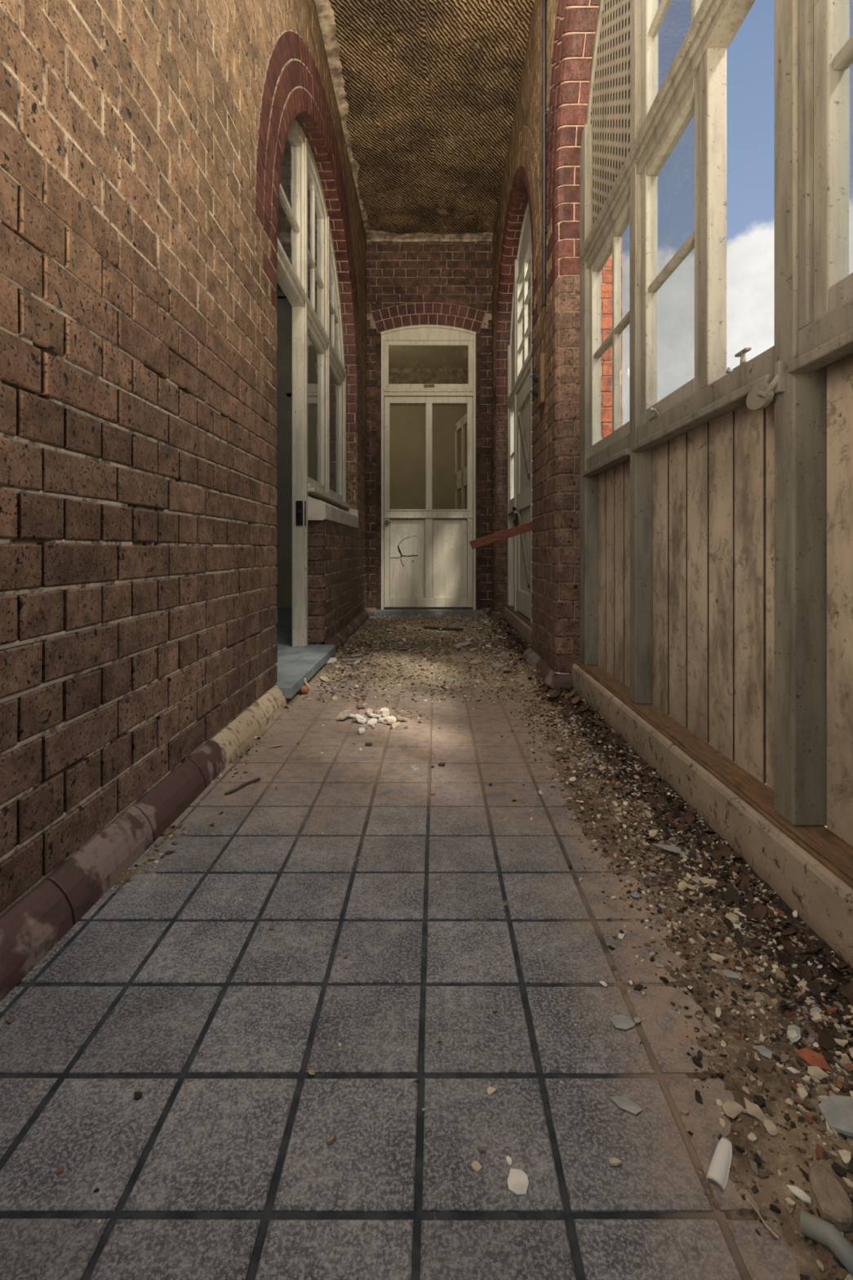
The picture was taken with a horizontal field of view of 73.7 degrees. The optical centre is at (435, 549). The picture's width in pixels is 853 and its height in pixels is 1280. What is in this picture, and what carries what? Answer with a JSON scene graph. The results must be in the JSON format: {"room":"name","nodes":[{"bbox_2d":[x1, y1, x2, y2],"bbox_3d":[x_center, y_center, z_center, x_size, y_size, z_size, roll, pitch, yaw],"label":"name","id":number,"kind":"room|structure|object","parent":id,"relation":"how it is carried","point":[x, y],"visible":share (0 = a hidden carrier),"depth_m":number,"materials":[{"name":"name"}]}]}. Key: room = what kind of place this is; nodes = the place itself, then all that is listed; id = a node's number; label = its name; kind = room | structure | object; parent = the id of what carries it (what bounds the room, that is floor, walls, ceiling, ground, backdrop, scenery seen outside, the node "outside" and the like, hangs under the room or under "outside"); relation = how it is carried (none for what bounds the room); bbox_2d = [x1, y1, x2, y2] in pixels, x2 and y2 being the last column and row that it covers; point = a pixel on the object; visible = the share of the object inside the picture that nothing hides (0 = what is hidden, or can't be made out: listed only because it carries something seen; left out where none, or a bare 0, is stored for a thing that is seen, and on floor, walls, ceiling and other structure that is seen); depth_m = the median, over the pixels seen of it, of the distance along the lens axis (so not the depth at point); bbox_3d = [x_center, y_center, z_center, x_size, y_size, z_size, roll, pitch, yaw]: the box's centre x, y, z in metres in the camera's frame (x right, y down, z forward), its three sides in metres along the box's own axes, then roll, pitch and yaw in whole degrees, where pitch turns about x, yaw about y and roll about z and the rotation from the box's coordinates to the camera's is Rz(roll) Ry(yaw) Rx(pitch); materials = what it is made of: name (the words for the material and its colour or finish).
{"room":"abandoned building corridor","nodes":[
{"label":"abandoned building corridor","id":0,"kind":"room"},
{"bbox_2d":[0,0,367,916],"bbox_3d":[-1.849,-1.220,2.249,2.301,3.780,7.701,0,0,0],"label":"wall","id":1,"kind":"structure","parent":0,"point":[143,142],"depth_m":1.36,"materials":[{"name":"brick"}]},
{"bbox_2d":[0,608,372,1001],"bbox_3d":[-0.672,0.628,2.085,0.054,0.083,7.370,0,0,0],"label":"baseboard","id":2,"kind":"structure","parent":1,"relation":"attached to","point":[37,922],"depth_m":1.17,"materials":[{"name":"stone"}]},
{"bbox_2d":[275,644,335,702],"bbox_3d":[-0.836,0.631,3.014,0.428,0.078,1.117,0,0,0],"label":"threshold","id":3,"kind":"object","parent":1,"relation":"attached to","point":[293,664],"depth_m":2.99,"materials":[{"name":"paint"}]},
{"bbox_2d":[276,119,351,647],"bbox_3d":[-0.816,-1.010,3.793,0.121,3.204,2.613,0,0,0],"label":"window","id":4,"kind":"structure","parent":1,"relation":"in","point":[292,279],"depth_m":3.49,"materials":[{"name":"paint"}]},
{"bbox_2d":[307,496,358,528],"bbox_3d":[-0.783,-0.281,4.306,0.197,0.189,1.523,0,0,0],"label":"trim","id":5,"kind":"structure","parent":1,"relation":"attached to","point":[317,509],"depth_m":3.74,"materials":[{"name":"stone"}]},
{"bbox_2d":[314,0,368,235],"bbox_3d":[-0.637,-3.170,2.085,0.114,0.050,7.370,0,0,0],"label":"trim","id":6,"kind":"structure","parent":1,"relation":"attached to","point":[325,12],"depth_m":3.74,"materials":[{"name":"paint"}]},
{"bbox_2d":[275,608,292,644],"bbox_3d":[-1.909,0.635,3.500,2.183,0.070,5.000,0,0,0],"label":"floor","id":7,"kind":"structure","parent":0,"point":[284,624],"depth_m":4.46,"materials":[{"name":"concrete"}]},
{"bbox_2d":[276,139,317,271],"bbox_3d":[-1.859,-2.970,3.500,2.283,0.080,5.200,0,0,0],"label":"ceiling","id":8,"kind":"structure","parent":0,"point":[284,235],"depth_m":5.00,"materials":[{"name":"paint"}]},
{"bbox_2d":[275,290,468,368],"bbox_3d":[-0.150,-2.650,7.100,3.300,0.080,2.400,0,0,0],"label":"ceiling","id":9,"kind":"structure","parent":0,"point":[399,357],"depth_m":7.67,"materials":[{"name":"beige paint"}]},
{"bbox_2d":[0,607,800,1279],"bbox_3d":[-0.150,0.715,3.296,3.300,0.150,10.007,0,0,0],"label":"floor","id":10,"kind":"structure","parent":0,"point":[224,1166],"depth_m":0.77,"materials":[{"name":"grey tile"}]},
{"bbox_2d":[224,777,260,795],"bbox_3d":[-0.544,0.664,1.603,0.016,0.009,0.121,0,0,30],"label":"twig","id":11,"kind":"object","parent":10,"relation":"on","point":[243,784],"visible":1,"depth_m":1.60,"materials":[{"name":"wood"}]},
{"bbox_2d":[299,685,309,693],"bbox_3d":[-0.612,0.650,2.651,0.043,0.036,0.044,0,0,0],"label":"ball","id":12,"kind":"object","parent":10,"relation":"on","point":[304,689],"visible":0.98,"depth_m":2.64,"materials":[{"name":"ceramic"}]},
{"bbox_2d":[303,675,311,691],"bbox_3d":[-0.605,0.633,2.688,0.038,0.073,0.021,0,0,28],"label":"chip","id":13,"kind":"object","parent":10,"relation":"on","point":[306,677],"visible":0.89,"depth_m":2.69,"materials":[{"name":"paint"}]},
{"bbox_2d":[336,709,351,719],"bbox_3d":[-0.360,0.649,2.244,0.049,0.034,0.048,0,0,20],"label":"plaster","id":14,"kind":"object","parent":10,"relation":"on","point":[345,713],"visible":1,"depth_m":2.24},
{"bbox_2d":[355,713,366,723],"bbox_3d":[-0.290,0.655,2.212,0.046,0.027,0.048,0,0,0],"label":"plaster","id":15,"kind":"object","parent":10,"relation":"on","point":[357,716],"visible":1,"depth_m":2.20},
{"bbox_2d":[358,727,364,733],"bbox_3d":[-0.269,0.660,2.079,0.028,0.015,0.031,0,0,-24],"label":"plaster","id":16,"kind":"object","parent":10,"relation":"on","point":[362,730],"visible":1,"depth_m":2.07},
{"bbox_2d":[360,724,368,728],"bbox_3d":[-0.267,0.660,2.123,0.032,0.020,0.011,0,0,0],"label":"plaster","id":17,"kind":"object","parent":10,"relation":"on","point":[365,726],"visible":0.79,"depth_m":2.12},
{"bbox_2d":[366,707,373,714],"bbox_3d":[-0.268,0.658,2.314,0.026,0.018,0.059,0,0,-7],"label":"plaster","id":18,"kind":"object","parent":10,"relation":"on","point":[369,710],"visible":0.84,"depth_m":2.31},
{"bbox_2d":[367,717,377,725],"bbox_3d":[-0.243,0.660,2.189,0.037,0.015,0.058,0,0,0],"label":"plaster","id":19,"kind":"object","parent":10,"relation":"on","point":[373,720],"visible":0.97,"depth_m":2.18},
{"bbox_2d":[367,713,381,717],"bbox_3d":[-0.241,0.652,2.242,0.044,0.030,0.059,0,0,25],"label":"plaster","id":20,"kind":"object","parent":10,"relation":"on","point":[368,714],"visible":0.97,"depth_m":2.22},
{"bbox_2d":[373,710,380,713],"bbox_3d":[-0.242,0.658,2.316,0.034,0.017,0.016,0,0,22],"label":"plaster","id":21,"kind":"object","parent":10,"relation":"on","point":[374,711],"visible":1,"depth_m":2.31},
{"bbox_2d":[377,717,384,721],"bbox_3d":[-0.210,0.657,2.205,0.024,0.018,0.016,0,0,8],"label":"plaster","id":22,"kind":"object","parent":10,"relation":"on","point":[380,719],"visible":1,"depth_m":2.20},
{"bbox_2d":[380,706,389,712],"bbox_3d":[-0.210,0.660,2.342,0.043,0.016,0.029,0,0,37],"label":"plaster","id":23,"kind":"object","parent":10,"relation":"on","point":[384,708],"visible":0.71,"depth_m":2.34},
{"bbox_2d":[385,718,395,724],"bbox_3d":[-0.174,0.657,2.182,0.040,0.021,0.018,0,0,0],"label":"plaster","id":24,"kind":"object","parent":10,"relation":"on","point":[390,721],"visible":0.95,"depth_m":2.18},
{"bbox_2d":[391,721,399,728],"bbox_3d":[-0.151,0.663,2.156,0.023,0.011,0.066,0,0,19],"label":"plaster","id":25,"kind":"object","parent":10,"relation":"on","point":[395,725],"visible":1,"depth_m":2.15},
{"bbox_2d":[395,716,408,720],"bbox_3d":[-0.131,0.658,2.219,0.050,0.018,0.026,0,0,0],"label":"plaster","id":26,"kind":"object","parent":10,"relation":"on","point":[397,717],"visible":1,"depth_m":2.21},
{"bbox_2d":[112,614,852,1279],"bbox_3d":[-0.025,0.653,3.058,1.340,0.058,5.397,0,0,0],"label":"dirt layer","id":27,"kind":"object","parent":10,"relation":"on","point":[772,1189],"visible":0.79,"depth_m":0.90,"materials":[{"name":"soil"}]},
{"bbox_2d":[319,675,331,682],"bbox_3d":[-0.561,0.655,2.887,0.071,0.021,0.030,0,0,38],"label":"plaster","id":28,"kind":"object","parent":27,"relation":"on","point":[326,679],"visible":1,"depth_m":2.88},
{"bbox_2d":[325,657,337,663],"bbox_3d":[-0.626,0.648,3.335,0.089,0.025,0.082,0,0,-16],"label":"chip","id":29,"kind":"object","parent":27,"relation":"on","point":[332,660],"visible":0.61,"depth_m":3.31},
{"bbox_2d":[342,658,362,662],"bbox_3d":[-0.491,0.649,3.350,0.115,0.022,0.022,0,0,0],"label":"stick","id":30,"kind":"object","parent":27,"relation":"on","point":[343,660],"visible":0.93,"depth_m":3.34,"materials":[{"name":"paint"}]},
{"bbox_2d":[361,667,369,672],"bbox_3d":[-0.376,0.649,3.069,0.046,0.019,0.041,0,0,0],"label":"plaster","id":31,"kind":"object","parent":27,"relation":"on","point":[364,670],"visible":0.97,"depth_m":3.06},
{"bbox_2d":[5,614,852,1279],"bbox_3d":[-0.012,0.645,3.062,1.314,0.057,5.332,0,0,0],"label":"rubble","id":32,"kind":"object","parent":27,"relation":"on","point":[846,1060],"visible":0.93,"depth_m":1.07,"materials":[{"name":"stone"}]},
{"bbox_2d":[561,706,571,715],"bbox_3d":[0.511,0.625,2.214,0.038,0.031,0.020,0,0,-20],"label":"dead leaf","id":33,"kind":"object","parent":32,"relation":"on","point":[567,710],"visible":1,"depth_m":2.21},
{"bbox_2d":[733,921,746,929],"bbox_3d":[0.531,0.654,0.994,0.025,0.008,0.019,0,0,-7],"label":"flake","id":34,"kind":"object","parent":32,"relation":"on","point":[736,926],"visible":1,"depth_m":0.99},
{"bbox_2d":[736,910,746,917],"bbox_3d":[0.552,0.656,1.026,0.012,0.005,0.024,0,0,0],"label":"flake","id":35,"kind":"object","parent":32,"relation":"on","point":[740,913],"visible":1,"depth_m":1.02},
{"bbox_2d":[746,1198,779,1239],"bbox_3d":[0.325,0.666,0.567,0.005,0.003,0.036,0,0,-19],"label":"twig","id":36,"kind":"object","parent":32,"relation":"on","point":[773,1233],"visible":1,"depth_m":0.56,"materials":[{"name":"wood"}]},
{"bbox_2d":[817,1094,852,1137],"bbox_3d":[0.481,0.656,0.658,0.061,0.010,0.050,0,0,11],"label":"sheet","id":37,"kind":"object","parent":32,"relation":"on","point":[837,1111],"visible":1,"depth_m":0.66,"materials":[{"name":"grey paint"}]},
{"bbox_2d":[422,626,462,631],"bbox_3d":[0.058,0.647,4.689,0.350,0.028,0.036,0,0,25],"label":"stick","id":38,"kind":"object","parent":27,"relation":"on","point":[424,627],"visible":0.99,"depth_m":4.67,"materials":[{"name":"wood"}]},
{"bbox_2d":[447,678,455,683],"bbox_3d":[0.077,0.658,2.866,0.027,0.019,0.055,0,0,22],"label":"plaster","id":39,"kind":"object","parent":27,"relation":"on","point":[450,680],"visible":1,"depth_m":2.86,"materials":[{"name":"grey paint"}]},
{"bbox_2d":[453,642,472,645],"bbox_3d":[0.195,0.652,3.933,0.145,0.018,0.072,0,0,-15],"label":"chip","id":40,"kind":"object","parent":27,"relation":"on","point":[463,643],"visible":0.91,"depth_m":3.92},
{"bbox_2d":[468,659,481,664],"bbox_3d":[0.237,0.651,3.312,0.071,0.020,0.057,0,0,30],"label":"chip","id":41,"kind":"object","parent":27,"relation":"on","point":[473,661],"visible":1,"depth_m":3.30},
{"bbox_2d":[491,662,504,668],"bbox_3d":[0.346,0.646,3.184,0.068,0.023,0.051,0,0,36],"label":"plaster","id":42,"kind":"object","parent":27,"relation":"on","point":[498,665],"visible":1,"depth_m":3.17,"materials":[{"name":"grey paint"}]},
{"bbox_2d":[501,667,511,671],"bbox_3d":[0.385,0.646,3.067,0.058,0.027,0.045,0,0,38],"label":"plaster","id":43,"kind":"object","parent":27,"relation":"on","point":[502,668],"visible":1,"depth_m":3.05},
{"bbox_2d":[541,684,547,693],"bbox_3d":[0.497,0.633,2.594,0.030,0.032,0.025,0,0,0],"label":"dead leaf","id":44,"kind":"object","parent":27,"relation":"on","point":[544,688],"visible":1,"depth_m":2.59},
{"bbox_2d":[549,694,559,700],"bbox_3d":[0.507,0.629,2.421,0.044,0.028,0.031,0,0,0],"label":"dead leaf","id":45,"kind":"object","parent":27,"relation":"on","point":[557,696],"visible":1,"depth_m":2.42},
{"bbox_2d":[568,776,575,781],"bbox_3d":[0.397,0.664,1.649,0.021,0.006,0.023,0,0,-15],"label":"flake","id":46,"kind":"object","parent":27,"relation":"on","point":[571,779],"visible":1,"depth_m":1.65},
{"bbox_2d":[647,871,657,876],"bbox_3d":[0.444,0.662,1.161,0.019,0.006,0.012,0,0,0],"label":"flake","id":47,"kind":"object","parent":27,"relation":"on","point":[649,873],"visible":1,"depth_m":1.16,"materials":[{"name":"grey paint"}]},
{"bbox_2d":[648,829,657,836],"bbox_3d":[0.506,0.656,1.319,0.020,0.010,0.025,0,0,16],"label":"flake","id":48,"kind":"object","parent":27,"relation":"on","point":[652,833],"visible":1,"depth_m":1.32,"materials":[{"name":"paint"}]},
{"bbox_2d":[657,903,666,908],"bbox_3d":[0.424,0.667,1.064,0.010,0.002,0.015,0,0,-42],"label":"flake","id":49,"kind":"object","parent":27,"relation":"on","point":[662,906],"visible":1,"depth_m":1.06,"materials":[{"name":"grey paint"}]},
{"bbox_2d":[494,624,852,1088],"bbox_3d":[0.503,0.639,2.699,0.282,0.058,4.419,0,0,0],"label":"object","id":50,"kind":"object","parent":27,"relation":"on","point":[731,895],"visible":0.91,"depth_m":1.12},
{"bbox_2d":[564,688,576,698],"bbox_3d":[0.586,0.625,2.476,0.050,0.044,0.045,0,0,0],"label":"dead leaf","id":51,"kind":"object","parent":50,"relation":"on","point":[571,693],"visible":0.93,"depth_m":2.47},
{"bbox_2d":[571,694,580,703],"bbox_3d":[0.585,0.622,2.367,0.036,0.032,0.032,0,0,0],"label":"dead leaf","id":52,"kind":"object","parent":50,"relation":"on","point":[576,699],"visible":1,"depth_m":2.37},
{"bbox_3d":[0.507,0.633,2.453,0.056,0.030,0.032,0,0,0],"label":"dead leaf","id":53,"kind":"object","parent":50,"relation":"on","visible":0},
{"bbox_2d":[552,688,560,697],"bbox_3d":[0.527,0.621,2.470,0.026,0.032,0.041,0,0,42],"label":"dead leaf","id":54,"kind":"object","parent":53,"relation":"on","point":[557,692],"visible":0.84,"depth_m":2.47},
{"bbox_2d":[652,843,699,857],"bbox_3d":[0.534,0.655,1.240,0.116,0.012,0.023,0,0,18],"label":"board offcut","id":55,"kind":"object","parent":27,"relation":"on","point":[668,847],"visible":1,"depth_m":1.24,"materials":[{"name":"wood"}]},
{"bbox_2d":[678,880,687,890],"bbox_3d":[0.485,0.659,1.118,0.020,0.010,0.017,0,0,-23],"label":"flake","id":56,"kind":"object","parent":27,"relation":"on","point":[681,885],"visible":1,"depth_m":1.12,"materials":[{"name":"paint"}]},
{"bbox_2d":[684,883,697,889],"bbox_3d":[0.498,0.657,1.111,0.024,0.009,0.010,0,0,12],"label":"flake","id":57,"kind":"object","parent":27,"relation":"on","point":[690,886],"visible":1,"depth_m":1.11,"materials":[{"name":"paint"}]},
{"bbox_2d":[690,875,699,883],"bbox_3d":[0.520,0.659,1.139,0.016,0.006,0.018,0,0,36],"label":"flake","id":58,"kind":"object","parent":27,"relation":"on","point":[694,878],"visible":1,"depth_m":1.14,"materials":[{"name":"grey paint"}]},
{"bbox_2d":[697,876,717,887],"bbox_3d":[0.546,0.660,1.132,0.047,0.005,0.023,0,0,44],"label":"chip","id":59,"kind":"object","parent":27,"relation":"on","point":[704,880],"visible":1,"depth_m":1.13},
{"bbox_2d":[705,1137,732,1191],"bbox_3d":[0.311,0.667,0.620,0.019,0.009,0.053,0,0,40],"label":"shard","id":60,"kind":"object","parent":27,"relation":"on","point":[718,1170],"visible":1,"depth_m":0.62},
{"bbox_2d":[707,953,729,961],"bbox_3d":[0.460,0.662,0.924,0.028,0.003,0.018,0,0,0],"label":"chip","id":61,"kind":"object","parent":27,"relation":"on","point":[714,957],"visible":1,"depth_m":0.92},
{"bbox_2d":[710,937,738,949],"bbox_3d":[0.488,0.660,0.955,0.046,0.003,0.016,0,0,42],"label":"leaf","id":62,"kind":"object","parent":27,"relation":"on","point":[723,943],"visible":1,"depth_m":0.95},
{"bbox_2d":[722,968,740,978],"bbox_3d":[0.461,0.662,0.888,0.026,0.004,0.023,0,0,0],"label":"flake","id":63,"kind":"object","parent":27,"relation":"on","point":[730,974],"visible":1,"depth_m":0.89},
{"bbox_2d":[724,912,739,924],"bbox_3d":[0.524,0.652,1.002,0.024,0.013,0.022,0,0,0],"label":"rubble stone","id":64,"kind":"object","parent":27,"relation":"on","point":[734,918],"visible":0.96,"depth_m":1.00,"materials":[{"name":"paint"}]},
{"bbox_2d":[721,1100,744,1119],"bbox_3d":[0.353,0.666,0.679,0.030,0.006,0.017,0,0,-34],"label":"chip","id":65,"kind":"object","parent":27,"relation":"on","point":[731,1108],"visible":1,"depth_m":0.68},
{"bbox_2d":[743,1096,767,1123],"bbox_3d":[0.379,0.665,0.675,0.026,0.004,0.020,0,0,38],"label":"chip","id":66,"kind":"object","parent":27,"relation":"on","point":[753,1109],"visible":1,"depth_m":0.67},
{"bbox_2d":[753,1045,772,1059],"bbox_3d":[0.433,0.663,0.753,0.021,0.004,0.017,0,0,37],"label":"flake","id":67,"kind":"object","parent":27,"relation":"on","point":[763,1051],"visible":1,"depth_m":0.75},
{"bbox_2d":[763,1118,778,1136],"bbox_3d":[0.386,0.664,0.654,0.012,0.003,0.018,0,0,0],"label":"chip","id":68,"kind":"object","parent":27,"relation":"on","point":[771,1129],"visible":1,"depth_m":0.65,"materials":[{"name":"stone"}]},
{"bbox_2d":[786,1066,800,1073],"bbox_3d":[0.456,0.662,0.724,0.009,0.002,0.013,0,0,-35],"label":"flake","id":69,"kind":"object","parent":27,"relation":"on","point":[792,1069],"visible":1,"depth_m":0.72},
{"bbox_2d":[786,1024,801,1042],"bbox_3d":[0.487,0.655,0.772,0.021,0.008,0.022,0,0,0],"label":"flake","id":70,"kind":"object","parent":27,"relation":"on","point":[793,1027],"visible":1,"depth_m":0.77,"materials":[{"name":"grey paint"}]},
{"bbox_2d":[786,1184,811,1204],"bbox_3d":[0.375,0.662,0.586,0.009,0.003,0.023,0,0,-36],"label":"chip","id":71,"kind":"object","parent":27,"relation":"on","point":[801,1194],"visible":1,"depth_m":0.58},
{"bbox_2d":[796,978,811,992],"bbox_3d":[0.556,0.655,0.854,0.039,0.005,0.019,0,0,-33],"label":"chip","id":72,"kind":"object","parent":27,"relation":"on","point":[802,983],"visible":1,"depth_m":0.86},
{"bbox_2d":[795,1047,831,1071],"bbox_3d":[0.489,0.658,0.736,0.032,0.004,0.033,0,0,0],"label":"shard","id":73,"kind":"object","parent":27,"relation":"on","point":[818,1060],"visible":1,"depth_m":0.73},
{"bbox_2d":[809,1006,822,1013],"bbox_3d":[0.540,0.655,0.809,0.016,0.006,0.009,0,0,-11],"label":"flake","id":74,"kind":"object","parent":27,"relation":"on","point":[815,1009],"visible":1,"depth_m":0.81,"materials":[{"name":"grey paint"}]},
{"bbox_2d":[807,1066,829,1079],"bbox_3d":[0.483,0.659,0.718,0.022,0.004,0.016,0,0,36],"label":"flake","id":75,"kind":"object","parent":27,"relation":"on","point":[815,1071],"visible":1,"depth_m":0.72,"materials":[{"name":"paint"}]},
{"bbox_2d":[800,1209,852,1275],"bbox_3d":[0.374,0.654,0.538,0.024,0.020,0.052,0,0,-35],"label":"pipe piece","id":76,"kind":"object","parent":27,"relation":"on","point":[812,1227],"visible":1,"depth_m":0.54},
{"bbox_2d":[808,1164,852,1231],"bbox_3d":[0.398,0.650,0.572,0.036,0.023,0.044,0,0,0],"label":"rubble stone","id":77,"kind":"object","parent":27,"relation":"on","point":[834,1206],"visible":1,"depth_m":0.57,"materials":[{"name":"stone"}]},
{"bbox_2d":[506,1155,512,1165],"bbox_3d":[0.081,0.669,0.623,0.005,0.002,0.010,0,0,-25],"label":"chip","id":78,"kind":"object","parent":10,"relation":"on","point":[508,1159],"visible":1,"depth_m":0.62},
{"bbox_2d":[507,1168,528,1195],"bbox_3d":[0.087,0.668,0.602,0.023,0.003,0.023,0,0,0],"label":"chip","id":79,"kind":"object","parent":10,"relation":"on","point":[517,1180],"visible":1,"depth_m":0.60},
{"bbox_2d":[599,981,608,986],"bbox_3d":[0.259,0.669,0.878,0.007,0.002,0.014,0,0,-20],"label":"flake","id":80,"kind":"object","parent":10,"relation":"on","point":[604,984],"visible":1,"depth_m":0.88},
{"bbox_2d":[610,1014,635,1030],"bbox_3d":[0.266,0.667,0.804,0.034,0.005,0.023,0,0,0],"label":"flake","id":81,"kind":"object","parent":10,"relation":"on","point":[619,1021],"visible":1,"depth_m":0.80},
{"bbox_2d":[610,1096,643,1115],"bbox_3d":[0.230,0.668,0.685,0.036,0.005,0.019,0,0,37],"label":"flake","id":82,"kind":"object","parent":10,"relation":"on","point":[624,1103],"visible":1,"depth_m":0.68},
{"bbox_2d":[629,893,639,897],"bbox_3d":[0.385,0.666,1.098,0.016,0.008,0.024,0,0,0],"label":"flake","id":83,"kind":"object","parent":10,"relation":"on","point":[633,895],"visible":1,"depth_m":1.10,"materials":[{"name":"grey paint"}]},
{"bbox_2d":[633,1017,640,1023],"bbox_3d":[0.287,0.668,0.809,0.010,0.003,0.008,0,0,0],"label":"flake","id":84,"kind":"object","parent":10,"relation":"on","point":[637,1020],"visible":1,"depth_m":0.81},
{"bbox_2d":[654,961,664,967],"bbox_3d":[0.360,0.668,0.917,0.014,0.004,0.010,0,0,-7],"label":"flake","id":85,"kind":"object","parent":10,"relation":"on","point":[657,964],"visible":1,"depth_m":0.92,"materials":[{"name":"grey paint"}]},
{"bbox_3d":[-0.193,0.659,2.231,0.028,0.015,0.020,0,0,0],"label":"plaster","id":86,"kind":"object","parent":10,"relation":"on","visible":0},
{"bbox_2d":[382,711,389,717],"bbox_3d":[-0.199,0.656,2.260,0.031,0.022,0.050,0,0,0],"label":"plaster","id":87,"kind":"object","parent":86,"relation":"on","point":[385,713],"visible":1,"depth_m":2.26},
{"bbox_2d":[275,296,561,608],"bbox_3d":[-0.150,-0.980,7.100,3.300,3.300,2.400,0,0,0],"label":"wall","id":88,"kind":"structure","parent":0,"point":[407,423],"depth_m":8.20,"materials":[{"name":"beige paint"}]},
{"bbox_2d":[388,373,468,405],"bbox_3d":[-0.150,-2.325,8.195,3.100,0.490,0.010,0,0,0],"label":"trim","id":89,"kind":"structure","parent":88,"relation":"attached to","point":[393,378],"depth_m":8.19,"materials":[{"name":"wood"}]},
{"bbox_2d":[388,368,468,373],"bbox_3d":[-0.150,-2.580,8.185,3.100,0.060,0.030,0,0,0],"label":"trim","id":90,"kind":"structure","parent":88,"relation":"attached to","point":[390,370],"depth_m":8.17,"materials":[{"name":"paint"}]},
{"bbox_2d":[454,413,472,608],"bbox_3d":[0.315,-0.425,6.340,0.035,2.110,0.734,0,0,-11],"label":"door","id":91,"kind":"structure","parent":88,"relation":"in","point":[460,477],"depth_m":6.37,"materials":[{"name":"white wood"}]},
{"bbox_2d":[328,0,534,234],"bbox_3d":[0.076,-3.223,2.085,1.747,0.114,7.570,0,0,0],"label":"ceiling","id":92,"kind":"structure","parent":0,"point":[431,86],"depth_m":4.04,"materials":[{"name":"wicker"}]},
{"bbox_2d":[366,240,530,615],"bbox_3d":[0.025,-1.280,5.680,1.950,3.900,0.420,0,0,0],"label":"wall","id":93,"kind":"structure","parent":0,"point":[409,283],"depth_m":5.77,"materials":[{"name":"brick"}]},
{"bbox_2d":[380,324,475,609],"bbox_3d":[-0.072,-0.846,5.832,0.989,2.911,0.137,0,0,0],"label":"door","id":94,"kind":"structure","parent":93,"relation":"in","point":[428,558],"depth_m":5.81,"materials":[{"name":"beige paint"}]},
{"bbox_2d":[373,608,483,616],"bbox_3d":[-0.072,0.639,5.822,1.105,0.062,0.215,0,0,0],"label":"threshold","id":95,"kind":"structure","parent":93,"relation":"attached to","point":[386,611],"depth_m":5.71,"materials":[{"name":"stone"}]},
{"bbox_2d":[365,230,493,241],"bbox_3d":[-0.062,-3.157,5.683,1.269,0.077,0.150,0,0,0],"label":"trim","id":96,"kind":"structure","parent":93,"relation":"attached to","point":[371,235],"depth_m":5.73,"materials":[{"name":"paint"}]},
{"bbox_2d":[492,0,599,673],"bbox_3d":[0.651,-1.280,2.085,0.162,3.900,7.373,0,0,0],"label":"wall","id":97,"kind":"structure","parent":0,"point":[571,24],"depth_m":2.81,"materials":[{"name":"brick"}]},
{"bbox_2d":[506,201,533,623],"bbox_3d":[0.736,-1.081,4.420,0.129,3.217,2.080,0,0,0],"label":"window","id":98,"kind":"structure","parent":97,"relation":"in","point":[517,374],"depth_m":4.90,"materials":[{"name":"paint"}]},
{"bbox_2d":[469,521,532,549],"bbox_3d":[0.463,-0.102,3.910,0.456,0.194,0.024,0,0,-3],"label":"plank","id":99,"kind":"object","parent":98,"relation":"attached to","point":[526,527],"visible":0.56,"depth_m":3.90,"materials":[{"name":"wood"}]},
{"bbox_2d":[512,371,530,620],"bbox_3d":[0.697,-0.405,4.500,0.083,1.850,0.790,0,0,0],"label":"door","id":100,"kind":"structure","parent":98,"relation":"attached to","point":[522,516],"depth_m":4.56,"materials":[{"name":"paint"}]},
{"bbox_2d":[487,608,573,688],"bbox_3d":[0.585,0.628,2.085,0.150,0.083,7.370,0,0,0],"label":"baseboard","id":101,"kind":"structure","parent":97,"relation":"attached to","point":[546,673],"depth_m":2.85,"materials":[{"name":"brick"}]},
{"bbox_2d":[503,605,563,646],"bbox_3d":[0.771,0.599,4.420,0.258,0.142,2.060,0,0,0],"label":"trim","id":102,"kind":"structure","parent":97,"relation":"attached to","point":[522,624],"depth_m":4.45,"materials":[{"name":"paint"}]},
{"bbox_2d":[529,352,545,408],"bbox_3d":[0.539,-0.900,3.035,0.064,0.260,0.130,0,0,0],"label":"board","id":103,"kind":"object","parent":97,"relation":"attached to","point":[538,377],"visible":1,"depth_m":2.99,"materials":[{"name":"wood"}]},
{"bbox_2d":[529,371,538,382],"bbox_3d":[0.527,-0.930,3.060,0.041,0.058,0.058,0,0,0],"label":"switch","id":104,"kind":"object","parent":103,"relation":"attached to","point":[535,377],"depth_m":3.04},
{"bbox_2d":[529,386,538,397],"bbox_3d":[0.527,-0.850,3.060,0.041,0.058,0.058,0,0,0],"label":"switch","id":105,"kind":"object","parent":103,"relation":"attached to","point":[535,392],"depth_m":3.04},
{"bbox_2d":[542,0,547,306],"bbox_3d":[0.562,-2.215,2.930,0.024,1.910,0.060,0,0,0],"label":"conduit pipe","id":106,"kind":"object","parent":97,"relation":"attached to","point":[544,113],"visible":1,"depth_m":2.92,"materials":[{"name":"metal"}]},
{"bbox_2d":[571,661,852,968],"bbox_3d":[0.771,0.599,1.700,0.258,0.142,2.060,0,0,0],"label":"trim","id":107,"kind":"structure","parent":97,"relation":"attached to","point":[810,868],"depth_m":1.22,"materials":[{"name":"paint"}]},
{"bbox_2d":[579,0,852,846],"bbox_3d":[0.727,-1.081,1.700,0.146,3.217,2.080,0,0,0],"label":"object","id":108,"kind":"structure","parent":97,"relation":"in","point":[716,522],"depth_m":1.45,"materials":[{"name":"paint"}]},
{"label":"outside","id":109,"kind":"structure","parent":0,"visible":0},
{"bbox_2d":[600,236,622,439],"bbox_3d":[0.948,-1.130,3.375,0.178,3.600,0.453,0,0,0],"label":"buttress","id":110,"kind":"object","parent":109,"point":[606,272],"visible":0.08,"depth_m":3.15,"materials":[{"name":"brick"}]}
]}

